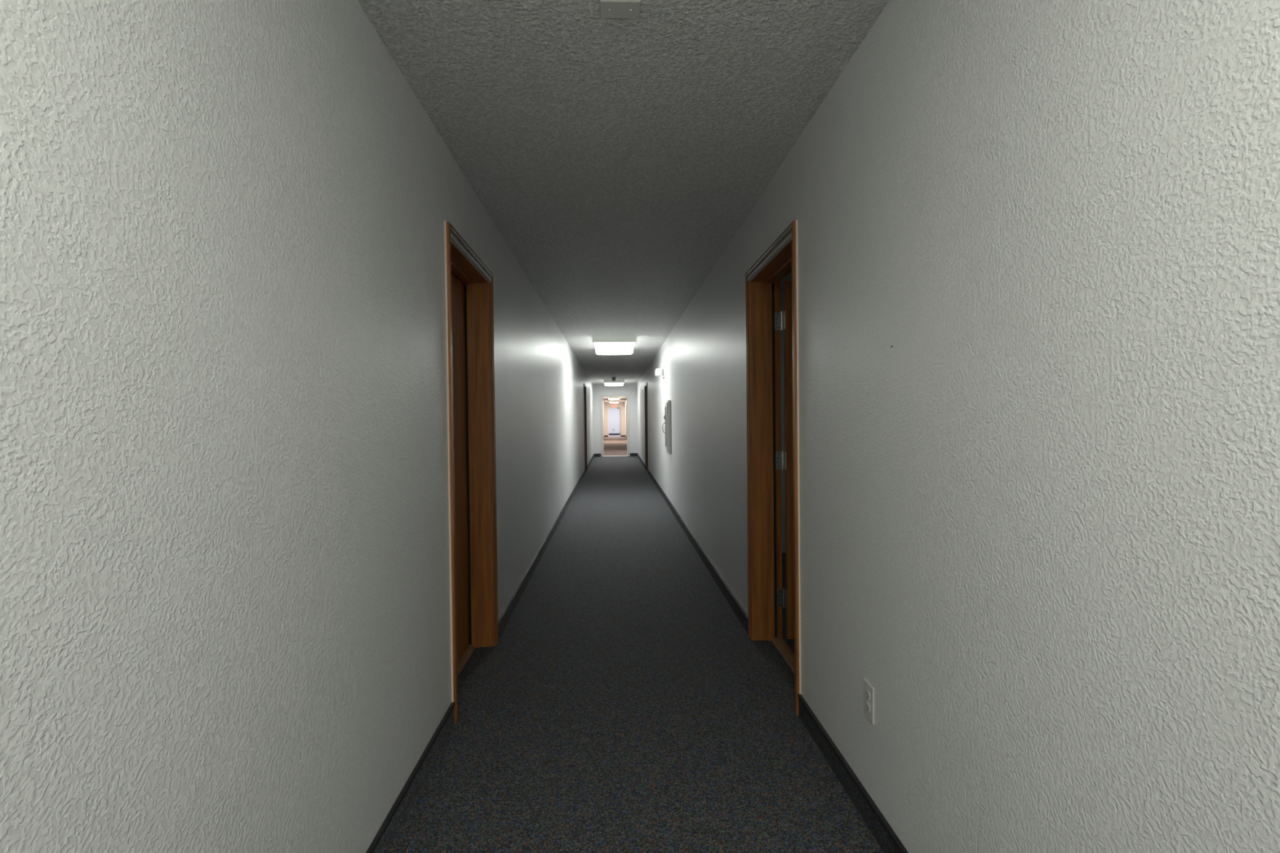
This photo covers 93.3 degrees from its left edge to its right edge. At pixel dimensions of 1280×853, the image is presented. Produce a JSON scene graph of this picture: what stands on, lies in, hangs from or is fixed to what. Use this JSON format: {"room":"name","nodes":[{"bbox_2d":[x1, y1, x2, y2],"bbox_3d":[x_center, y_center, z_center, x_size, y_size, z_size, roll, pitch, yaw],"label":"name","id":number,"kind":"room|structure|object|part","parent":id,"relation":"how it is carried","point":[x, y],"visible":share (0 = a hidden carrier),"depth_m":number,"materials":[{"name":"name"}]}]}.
{"room":"apartment building corridor","nodes":[
{"label":"apartment building corridor","id":0,"kind":"room"},
{"bbox_2d":[0,0,604,852],"bbox_3d":[-1.614,-0.192,19.448,0.165,2.440,45.800,-1,1,-2],"label":"wall","id":1,"kind":"structure","parent":0,"point":[225,602],"depth_m":1.10,"materials":[{"name":"paint"}]},
{"bbox_2d":[444,220,498,724],"bbox_3d":[-0.895,0.194,2.984,0.185,2.108,0.928,-1,1,-2],"label":"door frame","id":2,"kind":"structure","parent":1,"relation":"in","point":[469,298],"depth_m":3.37,"materials":[{"name":"brown wood"}]},
{"bbox_3d":[-0.793,0.200,2.553,0.018,2.106,0.052,-1,1,-2],"label":"casing","id":3,"kind":"part","parent":2,"relation":"part of","materials":[{"name":"brown wood"}]},
{"bbox_3d":[-0.823,-0.831,2.974,0.018,0.056,0.921,-1,1,-2],"label":"head casing","id":4,"kind":"part","parent":2,"relation":"part of","materials":[{"name":"brown wood"}]},
{"bbox_3d":[-0.830,0.188,3.422,0.018,2.106,0.052,-1,1,-2],"label":"casing","id":5,"kind":"part","parent":2,"relation":"part of","materials":[{"name":"brown wood"}]},
{"bbox_2d":[365,453,594,852],"bbox_3d":[-1.040,1.126,8.514,0.014,0.095,23.870,-1,1,-2],"label":"baseboard","id":6,"kind":"structure","parent":1,"relation":"attached to","point":[387,833],"depth_m":2.20,"materials":[{"name":"rubber"}]},
{"bbox_2d":[583,382,586,471],"bbox_3d":[-1.390,0.041,14.475,0.185,2.108,0.946,-1,1,-2],"label":"door","id":7,"kind":"structure","parent":1,"relation":"in","point":[584,384],"depth_m":14.89,"materials":[{"name":"brown wood"}]},
{"bbox_3d":[-1.288,0.047,14.036,0.018,2.106,0.052,-1,1,-2],"label":"casing","id":8,"kind":"part","parent":7,"relation":"part of","materials":[{"name":"brown wood"}]},
{"bbox_3d":[-1.326,0.035,14.923,0.018,2.106,0.052,-1,1,-2],"label":"casing","id":9,"kind":"part","parent":7,"relation":"part of","materials":[{"name":"brown wood"}]},
{"bbox_2d":[608,408,619,433],"bbox_3d":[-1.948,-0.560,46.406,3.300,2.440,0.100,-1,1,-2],"label":"door","id":10,"kind":"structure","parent":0,"point":[614,413],"depth_m":46.36,"materials":[{"name":"white paint"}]},
{"bbox_2d":[604,401,625,436],"bbox_3d":[-1.783,-0.507,42.430,1.477,2.440,0.140,-1,1,-2],"label":"wall","id":11,"kind":"structure","parent":0,"point":[606,404],"depth_m":42.36,"materials":[{"name":"beige paint"}]},
{"bbox_2d":[607,407,620,436],"bbox_3d":[-1.804,-0.313,42.351,0.895,2.055,0.020,-1,1,-2],"label":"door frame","id":12,"kind":"structure","parent":11,"relation":"in","point":[607,407],"depth_m":42.33,"materials":[{"name":"wood"}]},
{"bbox_3d":[-2.224,-0.308,42.333,0.055,2.055,0.020,-1,1,-2],"label":"frame","id":13,"kind":"part","parent":12,"relation":"part of","materials":[{"name":"white plastic"}]},
{"bbox_3d":[-1.385,-0.318,42.369,0.055,2.055,0.020,-1,1,-2],"label":"frame","id":14,"kind":"part","parent":12,"relation":"part of","materials":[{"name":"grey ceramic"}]},
{"bbox_2d":[592,383,637,453],"bbox_3d":[-0.839,-0.215,20.522,1.477,2.440,0.140,-1,1,-2],"label":"wall","id":15,"kind":"structure","parent":0,"point":[630,389],"depth_m":20.44,"materials":[{"name":"paint"}]},
{"bbox_2d":[600,395,630,456],"bbox_3d":[-0.844,-0.032,20.522,0.975,2.075,0.188,-1,1,-2],"label":"door frame","id":16,"kind":"structure","parent":15,"relation":"in","point":[602,397],"depth_m":20.44,"materials":[{"name":"wood"}]},
{"bbox_3d":[-1.293,-0.027,20.505,0.075,2.075,0.184,-1,1,-2],"label":"frame","id":17,"kind":"part","parent":16,"relation":"part of","materials":[{"name":"white paint"}]},
{"bbox_3d":[-0.855,-1.032,20.510,0.825,0.075,0.184,-1,1,-2],"label":"head frame","id":18,"kind":"part","parent":16,"relation":"part of","materials":[{"name":"white paint"}]},
{"bbox_3d":[-0.394,-0.038,20.543,0.075,2.075,0.184,-1,1,-2],"label":"frame","id":19,"kind":"part","parent":16,"relation":"part of","materials":[{"name":"white paint"}]},
{"bbox_2d":[594,453,637,456],"bbox_3d":[-0.823,0.958,20.461,1.457,0.095,0.014,-1,1,-2],"label":"baseboard","id":20,"kind":"structure","parent":15,"relation":"attached to","point":[631,454],"depth_m":20.48,"materials":[{"name":"rubber"}]},
{"bbox_2d":[357,0,888,401],"bbox_3d":[0.839,-1.490,19.571,5.107,0.100,45.870,-1,1,-2],"label":"ceiling","id":21,"kind":"structure","parent":0,"point":[617,161],"depth_m":2.36,"materials":[{"name":"white paint"}]},
{"bbox_2d":[603,379,624,386],"bbox_3d":[-0.808,-1.356,18.816,0.620,0.112,1.492,-1,1,-2],"label":"ceiling light","id":22,"kind":"object","parent":21,"relation":"attached to","point":[606,382],"visible":0.98,"depth_m":18.08,"materials":[{"name":"white plastic"}]},
{"bbox_2d":[604,382,623,386],"bbox_3d":[-0.808,-1.346,18.816,0.600,0.093,1.458,-1,1,-2],"label":"diffuser","id":23,"kind":"object","parent":22,"relation":"attached to","point":[605,384],"depth_m":18.81,"materials":[{"name":"white plastic"}]},
{"bbox_2d":[608,397,619,399],"bbox_3d":[-1.426,-1.547,33.152,0.620,0.112,1.492,-1,1,-2],"label":"ceiling light","id":24,"kind":"object","parent":21,"relation":"attached to","point":[609,398],"visible":0.78,"depth_m":32.43,"materials":[{"name":"white plastic"}]},
{"bbox_2d":[608,400,618,403],"bbox_3d":[-1.732,-1.641,40.245,0.620,0.112,1.492,-1,1,-2],"label":"ceiling light","id":25,"kind":"object","parent":21,"relation":"attached to","point":[610,402],"visible":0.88,"depth_m":39.51,"materials":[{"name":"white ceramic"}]},
{"bbox_2d":[592,335,636,355],"bbox_3d":[-0.390,-1.228,9.226,0.620,0.112,1.492,-1,1,-2],"label":"ceiling light","id":26,"kind":"object","parent":21,"relation":"attached to","point":[604,344],"visible":1,"depth_m":8.62,"materials":[{"name":"white plastic"}]},
{"bbox_2d":[593,342,635,355],"bbox_3d":[-0.390,-1.219,9.226,0.600,0.093,1.458,-1,1,-2],"label":"diffuser","id":27,"kind":"object","parent":26,"relation":"attached to","point":[602,348],"depth_m":9.02,"materials":[{"name":"white plastic"}]},
{"bbox_2d":[600,0,640,17],"bbox_3d":[-0.056,-1.179,1.709,0.114,0.009,0.072,-1,1,-2],"label":"cover plate","id":28,"kind":"object","parent":21,"relation":"attached to","point":[608,8],"visible":1,"depth_m":1.70,"materials":[{"name":"white plastic"}]},
{"bbox_2d":[387,436,883,852],"bbox_3d":[0.867,1.049,19.606,5.107,0.100,45.870,-1,1,-2],"label":"floor","id":29,"kind":"structure","parent":0,"point":[623,704],"depth_m":2.54,"materials":[{"name":"carpet"}]},
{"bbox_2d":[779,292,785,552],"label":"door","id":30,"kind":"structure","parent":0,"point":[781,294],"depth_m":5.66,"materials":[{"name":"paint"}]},
{"bbox_2d":[625,0,1279,852],"bbox_3d":[0.026,-0.210,19.518,0.165,2.440,45.800,-1,1,-2],"label":"wall","id":31,"kind":"structure","parent":0,"point":[1040,522],"depth_m":1.13,"materials":[{"name":"paint"}]},
{"bbox_2d":[644,382,648,473],"bbox_3d":[0.236,0.022,14.495,0.185,2.108,0.946,-1,1,-2],"label":"door","id":32,"kind":"structure","parent":31,"relation":"in","point":[646,384],"depth_m":14.90,"materials":[{"name":"brown wood"}]},
{"bbox_3d":[0.134,0.018,14.935,0.018,2.106,0.052,-1,1,-2],"label":"casing","id":33,"kind":"part","parent":32,"relation":"part of","materials":[{"name":"brown wood"}]},
{"bbox_3d":[0.172,0.030,14.048,0.018,2.106,0.052,-1,1,-2],"label":"casing","id":34,"kind":"part","parent":32,"relation":"part of","materials":[{"name":"brown wood"}]},
{"bbox_2d":[654,366,664,378],"bbox_3d":[0.305,-0.826,9.312,0.138,0.183,0.130,-1,1,-2],"label":"fire alarm","id":35,"kind":"object","parent":31,"relation":"attached to","point":[659,371],"visible":1,"depth_m":9.26,"materials":[{"name":"white plastic"}]},
{"bbox_2d":[662,400,671,453],"bbox_3d":[0.369,0.006,8.444,0.105,0.735,0.400,-1,1,-2],"label":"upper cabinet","id":36,"kind":"object","parent":31,"relation":"attached to","point":[667,417],"visible":1,"depth_m":8.25,"materials":[{"name":"grey metal"}]},
{"bbox_3d":[0.369,0.006,8.444,0.014,0.675,0.340,-1,1,-2],"label":"cabinet door","id":37,"kind":"part","parent":36,"relation":"part of","materials":[{"name":"white plastic"}]},
{"bbox_2d":[636,453,908,852],"bbox_3d":[0.421,1.109,8.577,0.014,0.095,23.870,-1,1,-2],"label":"baseboard","id":38,"kind":"structure","parent":31,"relation":"attached to","point":[882,831],"depth_m":2.17,"materials":[{"name":"rubber"}]},
{"bbox_2d":[745,219,800,715],"bbox_3d":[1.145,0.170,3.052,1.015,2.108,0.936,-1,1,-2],"label":"door frame","id":39,"kind":"structure","parent":31,"relation":"in","point":[764,319],"depth_m":3.43,"materials":[{"name":"brown wood"}]},
{"bbox_3d":[0.628,0.171,3.469,0.018,2.106,0.052,-1,1,-2],"label":"casing","id":40,"kind":"part","parent":39,"relation":"part of","materials":[{"name":"brown wood"}]},
{"bbox_3d":[0.635,-0.848,3.016,0.018,0.056,0.929,-1,1,-2],"label":"head casing","id":41,"kind":"part","parent":39,"relation":"part of","materials":[{"name":"brown wood"}]},
{"bbox_3d":[0.666,0.183,2.592,0.018,2.106,0.052,-1,1,-2],"label":"casing","id":42,"kind":"part","parent":39,"relation":"part of","materials":[{"name":"brown wood"}]},
{"bbox_2d":[863,678,874,724],"bbox_3d":[0.709,0.853,1.876,0.008,0.114,0.070,-1,1,-2],"label":"electrical outlet","id":43,"kind":"object","parent":31,"relation":"attached to","point":[868,691],"visible":1,"depth_m":1.87,"materials":[{"name":"white plastic"}]},
{"bbox_2d":[865,689,870,700],"bbox_3d":[0.706,0.833,1.875,0.003,0.027,0.033,-1,1,-2],"label":"receptacle","id":44,"kind":"object","parent":43,"relation":"attached to","point":[867,691],"depth_m":1.87,"materials":[{"name":"plastic"}]},
{"bbox_2d":[865,702,870,713],"bbox_3d":[0.707,0.872,1.876,0.003,0.027,0.033,-1,1,-2],"label":"receptacle","id":45,"kind":"object","parent":43,"relation":"attached to","point":[867,704],"depth_m":1.88,"materials":[{"name":"plastic"}]}
]}

